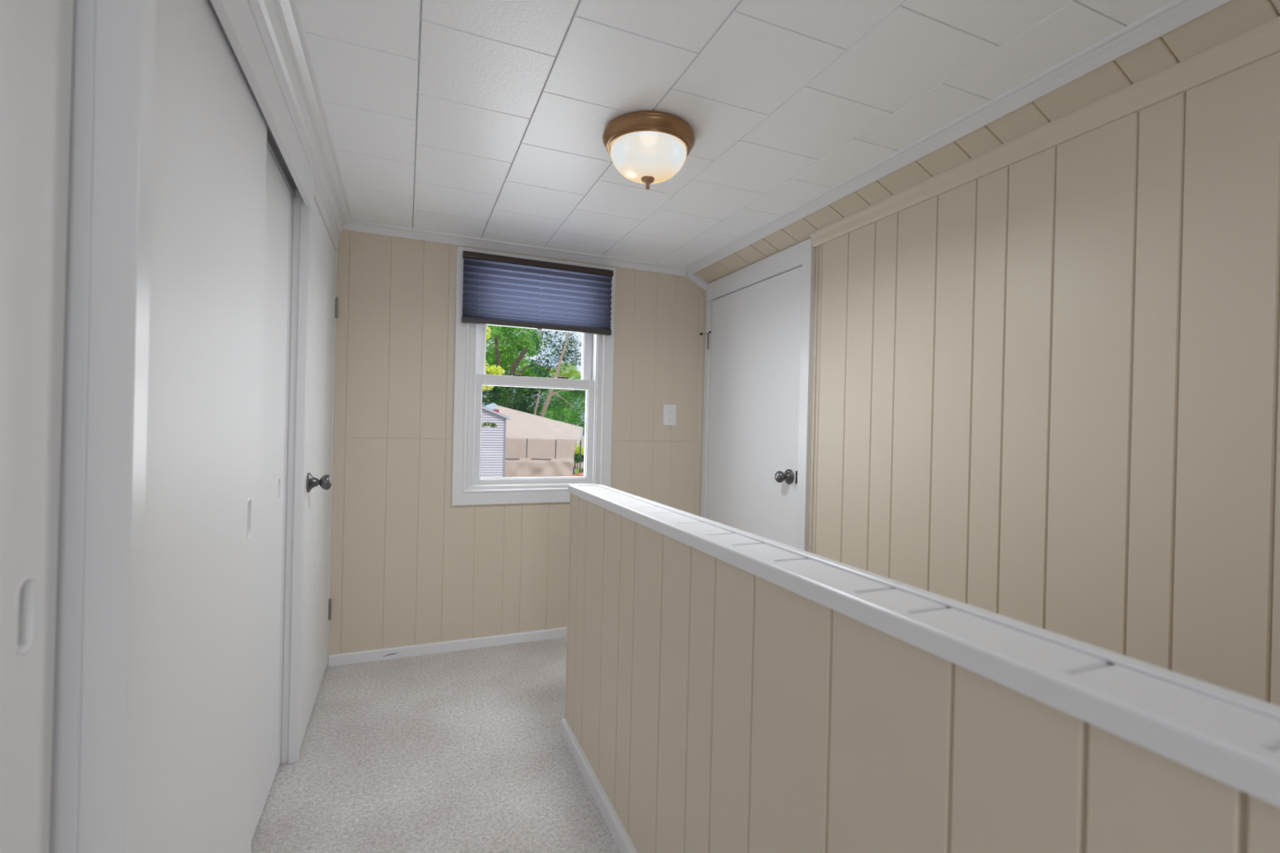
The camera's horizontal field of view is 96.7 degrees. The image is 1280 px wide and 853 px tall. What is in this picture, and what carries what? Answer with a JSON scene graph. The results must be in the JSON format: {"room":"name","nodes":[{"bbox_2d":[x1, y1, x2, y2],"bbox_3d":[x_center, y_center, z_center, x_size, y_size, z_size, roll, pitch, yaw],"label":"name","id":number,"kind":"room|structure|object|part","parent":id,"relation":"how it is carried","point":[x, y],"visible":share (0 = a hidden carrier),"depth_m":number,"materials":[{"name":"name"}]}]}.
{"room":"upstairs hallway","nodes":[
{"label":"upstairs hallway","id":0,"kind":"room"},
{"bbox_2d":[251,637,620,852],"bbox_3d":[0.007,1.135,0.823,2.688,0.060,4.291,1,0,-22],"label":"floor","id":1,"kind":"structure","parent":0,"point":[463,751],"depth_m":1.82,"materials":[{"name":"carpet"}]},
{"bbox_2d":[328,229,706,655],"bbox_3d":[-0.835,1.381,2.848,2.888,4.600,0.130,1,0,-22],"label":"wall","id":2,"kind":"structure","parent":0,"point":[409,566],"depth_m":2.71,"materials":[{"name":"beige paint"}]},
{"bbox_2d":[328,626,566,666],"bbox_3d":[-0.527,1.064,2.894,1.866,0.048,0.012,1,0,-22],"label":"baseboard","id":3,"kind":"structure","parent":2,"relation":"attached to","point":[334,660],"depth_m":2.72,"materials":[{"name":"white paint"}]},
{"bbox_2d":[342,219,708,291],"bbox_3d":[-0.450,-0.845,2.886,1.917,0.136,0.045,1,0,-22],"label":"crown molding","id":4,"kind":"structure","parent":2,"relation":"attached to","point":[354,225],"depth_m":2.82,"materials":[{"name":"white paint"}]},
{"bbox_2d":[451,246,615,506],"bbox_3d":[-0.541,-0.233,2.938,0.805,1.241,0.144,1,0,-22],"label":"window","id":5,"kind":"structure","parent":2,"relation":"in","point":[468,486],"depth_m":2.85,"materials":[{"name":"white paint"}]},
{"bbox_3d":[-0.547,0.295,2.937,0.610,0.014,0.042,1,0,-22],"label":"sill","id":6,"kind":"part","parent":5,"relation":"part of","materials":[{"name":"white plastic"}]},
{"bbox_3d":[-0.540,0.018,2.935,0.610,0.542,0.036,1,0,-22],"label":"sash frame","id":7,"kind":"part","parent":5,"relation":"part of","materials":[{"name":"white plastic"}]},
{"bbox_3d":[-0.547,-0.246,2.943,0.708,1.143,0.129,1,0,-22],"label":"frame","id":8,"kind":"part","parent":5,"relation":"part of","materials":[{"name":"white plastic"}]},
{"bbox_3d":[-0.543,-0.505,2.970,0.607,0.585,0.034,1,0,-22],"label":"sash frame","id":9,"kind":"part","parent":5,"relation":"part of","materials":[{"name":"white plastic"}]},
{"bbox_2d":[461,250,613,335],"bbox_3d":[-0.498,-0.642,2.852,0.753,0.368,0.038,1,0,-22],"label":"pleated shade","id":10,"kind":"object","parent":5,"relation":"attached to","point":[501,291],"visible":1,"depth_m":2.83,"materials":[{"name":"blue fabric"}]},
{"bbox_3d":[-0.501,-0.502,2.849,0.750,0.028,0.030,1,0,-22],"label":"rail","id":11,"kind":"part","parent":10,"relation":"part of","materials":[{"name":"grey"}]},
{"bbox_3d":[-0.494,-0.811,2.851,0.753,0.031,0.038,1,0,-22],"label":"head rail","id":12,"kind":"part","parent":10,"relation":"part of","materials":[{"name":"brown"}]},
{"bbox_2d":[662,404,676,426],"bbox_3d":[0.166,-0.064,3.167,0.079,0.118,0.012,1,0,-22],"label":"light switch","id":13,"kind":"object","parent":2,"relation":"attached to","point":[669,411],"visible":1,"depth_m":3.17,"materials":[{"name":"white plastic"}]},
{"bbox_2d":[684,0,1231,275],"bbox_3d":[1.056,-0.846,1.273,0.060,0.030,4.166,1,0,-22],"label":"crown molding","id":14,"kind":"structure","parent":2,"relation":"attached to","point":[1175,14],"depth_m":1.50,"materials":[{"name":"white paint"}]},
{"bbox_2d":[296,0,1173,266],"bbox_3d":[0.042,-0.953,0.851,2.888,0.140,4.461,1,0,-22],"label":"ceiling","id":15,"kind":"structure","parent":0,"point":[487,119],"depth_m":1.51,"materials":[{"name":"white tile"}]},
{"bbox_2d":[602,111,694,189],"bbox_3d":[0.025,-0.801,1.723,0.280,0.167,0.280,1,0,36],"label":"ceiling light","id":16,"kind":"object","parent":15,"relation":"attached to","point":[648,148],"visible":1,"depth_m":1.64,"materials":[{"name":"white glass"}]},
{"bbox_3d":[0.025,-0.794,1.723,0.232,0.088,0.232,1,0,-22],"label":"lamp shade","id":17,"kind":"part","parent":16,"relation":"part of","materials":[{"name":"white glass"}]},
{"bbox_2d":[564,493,1279,852],"bbox_3d":[0.822,1.635,0.724,1.037,2.778,3.277,1,0,-22],"label":"wall","id":18,"kind":"structure","parent":0,"point":[717,706],"depth_m":0.82,"materials":[{"name":"beige paint"}]},
{"bbox_2d":[560,718,637,852],"bbox_3d":[0.350,1.088,0.523,0.014,0.050,3.277,1,0,-22],"label":"baseboard","id":19,"kind":"structure","parent":18,"relation":"attached to","point":[619,833],"depth_m":1.65,"materials":[{"name":"white paint"}]},
{"bbox_2d":[568,484,1279,808],"bbox_3d":[0.425,0.240,0.548,0.124,0.028,3.283,1,0,-22],"label":"wall cap","id":20,"kind":"object","parent":18,"relation":"on","point":[1229,737],"visible":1,"depth_m":0.56,"materials":[{"name":"white paint"}]},
{"bbox_2d":[694,0,1279,283],"bbox_3d":[1.122,-0.832,1.303,0.152,0.080,4.171,1,0,-22],"label":"wall","id":21,"kind":"structure","parent":0,"point":[1233,18],"depth_m":1.49,"materials":[{"name":"beige paint"}]},
{"bbox_2d":[808,52,1279,706],"bbox_3d":[1.188,1.111,1.374,0.126,3.841,4.411,1,0,-22],"label":"wall","id":22,"kind":"structure","parent":0,"point":[1045,393],"depth_m":1.44,"materials":[{"name":"beige paint"}]},
{"bbox_2d":[699,238,815,551],"bbox_3d":[0.534,0.184,2.831,0.121,1.978,0.913,1,0,-22],"label":"door","id":23,"kind":"structure","parent":22,"relation":"in","point":[759,316],"depth_m":2.74,"materials":[{"name":"white paint"}]},
{"bbox_3d":[0.623,0.223,2.517,0.042,0.053,0.053,1,0,-22],"label":"knob","id":24,"kind":"part","parent":23,"relation":"part of","materials":[{"name":"grey metal"}]},
{"bbox_3d":[0.686,0.221,2.470,0.022,0.056,0.010,1,0,-22],"label":"latch plate","id":25,"kind":"part","parent":23,"relation":"part of","materials":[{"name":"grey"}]},
{"bbox_2d":[809,16,1279,248],"bbox_3d":[1.350,-0.769,0.902,0.032,0.058,3.254,1,0,-22],"label":"trim","id":26,"kind":"structure","parent":22,"relation":"attached to","point":[1260,42],"depth_m":1.43,"materials":[{"name":"beige paint"}]},
{"bbox_3d":[-0.965,0.583,0.458,0.790,3.000,4.371,1,0,-22],"label":"wall","id":27,"kind":"structure","parent":0,"visible":0},
{"bbox_2d":[0,0,73,852],"bbox_3d":[-0.431,0.140,0.088,0.021,1.888,1.162,1,-1,-22],"label":"door","id":28,"kind":"structure","parent":27,"relation":"in","point":[36,36],"depth_m":0.58,"materials":[{"name":"white paint"}]},
{"bbox_3d":[-0.627,0.192,0.576,0.010,0.081,0.034,1,-1,-22],"label":"finger pull","id":29,"kind":"part","parent":28,"relation":"part of","materials":[{"name":"white paint"}]},
{"bbox_2d":[48,0,155,852],"bbox_3d":[-0.663,0.139,0.674,0.114,1.900,0.056,1,0,-22],"label":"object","id":30,"kind":"object","parent":27,"relation":"attached to","point":[95,782],"visible":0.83,"depth_m":0.66,"materials":[{"name":"white paint"}]},
{"bbox_2d":[137,0,266,852],"bbox_3d":[-0.783,0.169,1.032,0.019,1.810,0.692,1,0,-22],"label":"door","id":31,"kind":"structure","parent":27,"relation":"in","point":[210,147],"depth_m":0.96,"materials":[{"name":"white paint"}]},
{"bbox_3d":[-0.877,0.205,1.270,0.009,0.093,0.039,1,0,-22],"label":"finger pull","id":32,"kind":"part","parent":31,"relation":"part of","materials":[{"name":"white paint"}]},
{"bbox_2d":[210,0,339,252],"bbox_3d":[-0.559,-0.767,0.610,0.025,0.152,4.171,1,0,-22],"label":"door trim","id":33,"kind":"structure","parent":27,"relation":"attached to","point":[243,22],"depth_m":1.28,"materials":[{"name":"white paint"}]},
{"bbox_2d":[266,123,297,197],"bbox_3d":[-0.873,-0.738,1.246,0.076,0.038,1.215,1,0,-22],"label":"closet track","id":34,"kind":"object","parent":27,"relation":"attached to","point":[272,144],"visible":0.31,"depth_m":1.59,"materials":[{"name":"silver metal"}]},
{"bbox_2d":[251,145,293,839],"bbox_3d":[-0.989,0.171,1.462,0.019,1.794,0.734,1,0,-22],"label":"door","id":35,"kind":"structure","parent":34,"relation":"hanging from","point":[278,197],"depth_m":1.61,"materials":[{"name":"white paint"}]},
{"bbox_3d":[-1.079,0.190,1.694,0.009,0.081,0.043,1,0,-22],"label":"finger pull","id":36,"kind":"part","parent":35,"relation":"part of","materials":[{"name":"white paint"}]},
{"bbox_2d":[280,189,311,764],"bbox_3d":[-1.135,0.126,1.816,0.114,1.900,0.035,1,0,-22],"label":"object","id":37,"kind":"object","parent":27,"relation":"attached to","point":[301,214],"visible":0.46,"depth_m":1.81,"materials":[{"name":"white paint"}]},
{"bbox_2d":[257,0,353,233],"bbox_3d":[-0.530,-0.868,0.621,0.082,0.058,4.171,1,0,-22],"label":"crown molding","id":38,"kind":"structure","parent":27,"relation":"attached to","point":[282,18],"depth_m":1.50,"materials":[{"name":"white paint"}]},
{"bbox_2d":[299,198,337,748],"bbox_3d":[-1.218,0.150,2.204,0.107,1.846,0.740,1,0,-22],"label":"door","id":39,"kind":"structure","parent":27,"relation":"in","point":[323,300],"depth_m":2.13,"materials":[{"name":"white paint"}]},
{"bbox_3d":[-1.072,0.189,1.933,0.042,0.053,0.053,1,0,-22],"label":"knob","id":40,"kind":"part","parent":39,"relation":"part of","materials":[{"name":"grey metal"}]},
{"label":"outside","id":41,"kind":"structure","parent":0,"visible":0},
{"bbox_2d":[574,436,584,470],"bbox_3d":[-21.972,3.136,79.249,100.000,0.200,156.800,1,0,-22],"label":"ground","id":42,"kind":"structure","parent":41,"point":[582,437],"depth_m":89.07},
{"bbox_2d":[481,325,505,427],"bbox_3d":[-2.855,0.628,8.891,1.346,5.991,0.821,1,0,-22],"label":"maple tree","id":43,"kind":"object","parent":42,"relation":"on","point":[495,371],"visible":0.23,"depth_m":8.83,"materials":[{"name":"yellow plant"}]},
{"bbox_2d":[480,403,511,477],"bbox_3d":[-7.009,0.765,20.301,4.170,5.475,3.140,1,0,-22],"label":"garden shed","id":44,"kind":"object","parent":42,"relation":"on","point":[493,439],"visible":0.18,"depth_m":19.56,"materials":[{"name":"grey"}]},
{"bbox_2d":[484,403,498,412],"bbox_3d":[-5.308,-0.638,20.332,0.440,0.400,0.550,1,0,-22],"label":"roof vent","id":45,"kind":"object","parent":44,"relation":"attached to","point":[493,406],"depth_m":20.13,"materials":[{"name":"white metal"}]},
{"bbox_3d":[-4.716,1.647,19.699,0.065,3.820,0.060,1,0,-22],"label":"corner trim","id":46,"kind":"part","parent":44,"relation":"part of","materials":[{"name":"grey"}]},
{"bbox_2d":[497,405,583,477],"bbox_3d":[-4.364,1.315,24.799,4.329,4.486,1.581,1,0,-22],"label":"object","id":47,"kind":"structure","parent":42,"relation":"on","point":[536,446],"depth_m":24.39,"materials":[{"name":"beige"}]},
{"bbox_3d":[-2.895,2.099,24.849,0.056,2.980,0.056,1,0,-22],"label":"frame post","id":48,"kind":"part","parent":47,"relation":"part of","materials":[{"name":"white"}]},
{"bbox_3d":[-2.765,1.825,26.251,0.056,3.530,0.056,1,0,-22],"label":"frame post","id":49,"kind":"part","parent":47,"relation":"part of","materials":[{"name":"white"}]},
{"bbox_2d":[539,361,581,420],"bbox_3d":[-7.029,-1.164,50.102,5.222,9.220,1.815,1,0,-22],"label":"young tree","id":50,"kind":"object","parent":42,"relation":"on","point":[571,371],"visible":0.35,"depth_m":49.97,"materials":[{"name":"green plant"}]},
{"bbox_2d":[564,468,583,476],"bbox_3d":[-0.079,2.083,11.649,3.530,3.197,2.650,1,0,-22],"label":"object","id":51,"kind":"structure","parent":42,"relation":"on","point":[580,474],"depth_m":12.29,"materials":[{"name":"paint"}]},
{"bbox_2d":[574,443,584,468],"bbox_3d":[-5.376,2.389,47.457,2.542,2.195,1.338,1,0,-22],"label":"bush","id":52,"kind":"object","parent":42,"relation":"on","point":[576,451],"visible":0.26,"depth_m":47.27,"materials":[{"name":"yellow plant"}]},
{"bbox_2d":[574,453,584,469],"bbox_3d":[-5.214,2.829,46.140,2.056,1.328,0.840,1,0,-22],"label":"bush","id":53,"kind":"object","parent":42,"relation":"on","point":[576,456],"visible":0.41,"depth_m":46.05,"materials":[{"name":"green plant"}]},
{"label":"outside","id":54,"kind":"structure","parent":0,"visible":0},
{"bbox_3d":[-3.318,3.547,34.049,100.000,0.030,12.400,1,0,-22],"label":"lawn","id":55,"kind":"structure","parent":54,"visible":0},
{"bbox_2d":[482,370,547,416],"bbox_3d":[-7.372,0.166,31.198,4.668,6.624,1.994,1,0,-22],"label":"tree","id":56,"kind":"object","parent":55,"relation":"on","point":[523,395],"visible":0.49,"depth_m":31.01,"materials":[{"name":"green plant"}]},
{"bbox_2d":[528,328,582,417],"bbox_3d":[-5.195,-1.436,35.229,3.495,9.926,1.567,1,0,-22],"label":"leaning tree","id":57,"kind":"object","parent":55,"relation":"on","point":[562,357],"visible":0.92,"depth_m":34.96,"materials":[{"name":"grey plant"}]},
{"bbox_2d":[538,375,585,435],"bbox_3d":[-4.890,0.048,37.377,3.968,6.940,2.322,1,0,-20],"label":"feathery tree","id":58,"kind":"object","parent":55,"relation":"on","point":[566,411],"visible":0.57,"depth_m":37.08,"materials":[{"name":"green plant"}]},
{"bbox_2d":[574,467,583,474],"bbox_3d":[-3.090,2.884,30.690,0.995,1.379,0.933,1,0,10],"label":"bush","id":59,"kind":"object","parent":55,"relation":"on","point":[577,471],"visible":0.09,"depth_m":30.52,"materials":[{"name":"green plant"}]},
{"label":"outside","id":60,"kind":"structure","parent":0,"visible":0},
{"bbox_3d":[-6.674,3.457,42.183,100.000,0.020,5.000,1,0,-22],"label":"road","id":61,"kind":"object","parent":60,"visible":0},
{"bbox_2d":[485,324,548,405],"bbox_3d":[-9.739,-2.878,39.991,4.529,12.575,6.169,1,0,43],"label":"leafy tree","id":62,"kind":"object","parent":61,"relation":"on","point":[506,355],"visible":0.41,"depth_m":39.50,"materials":[{"name":"green plant"}]}
]}

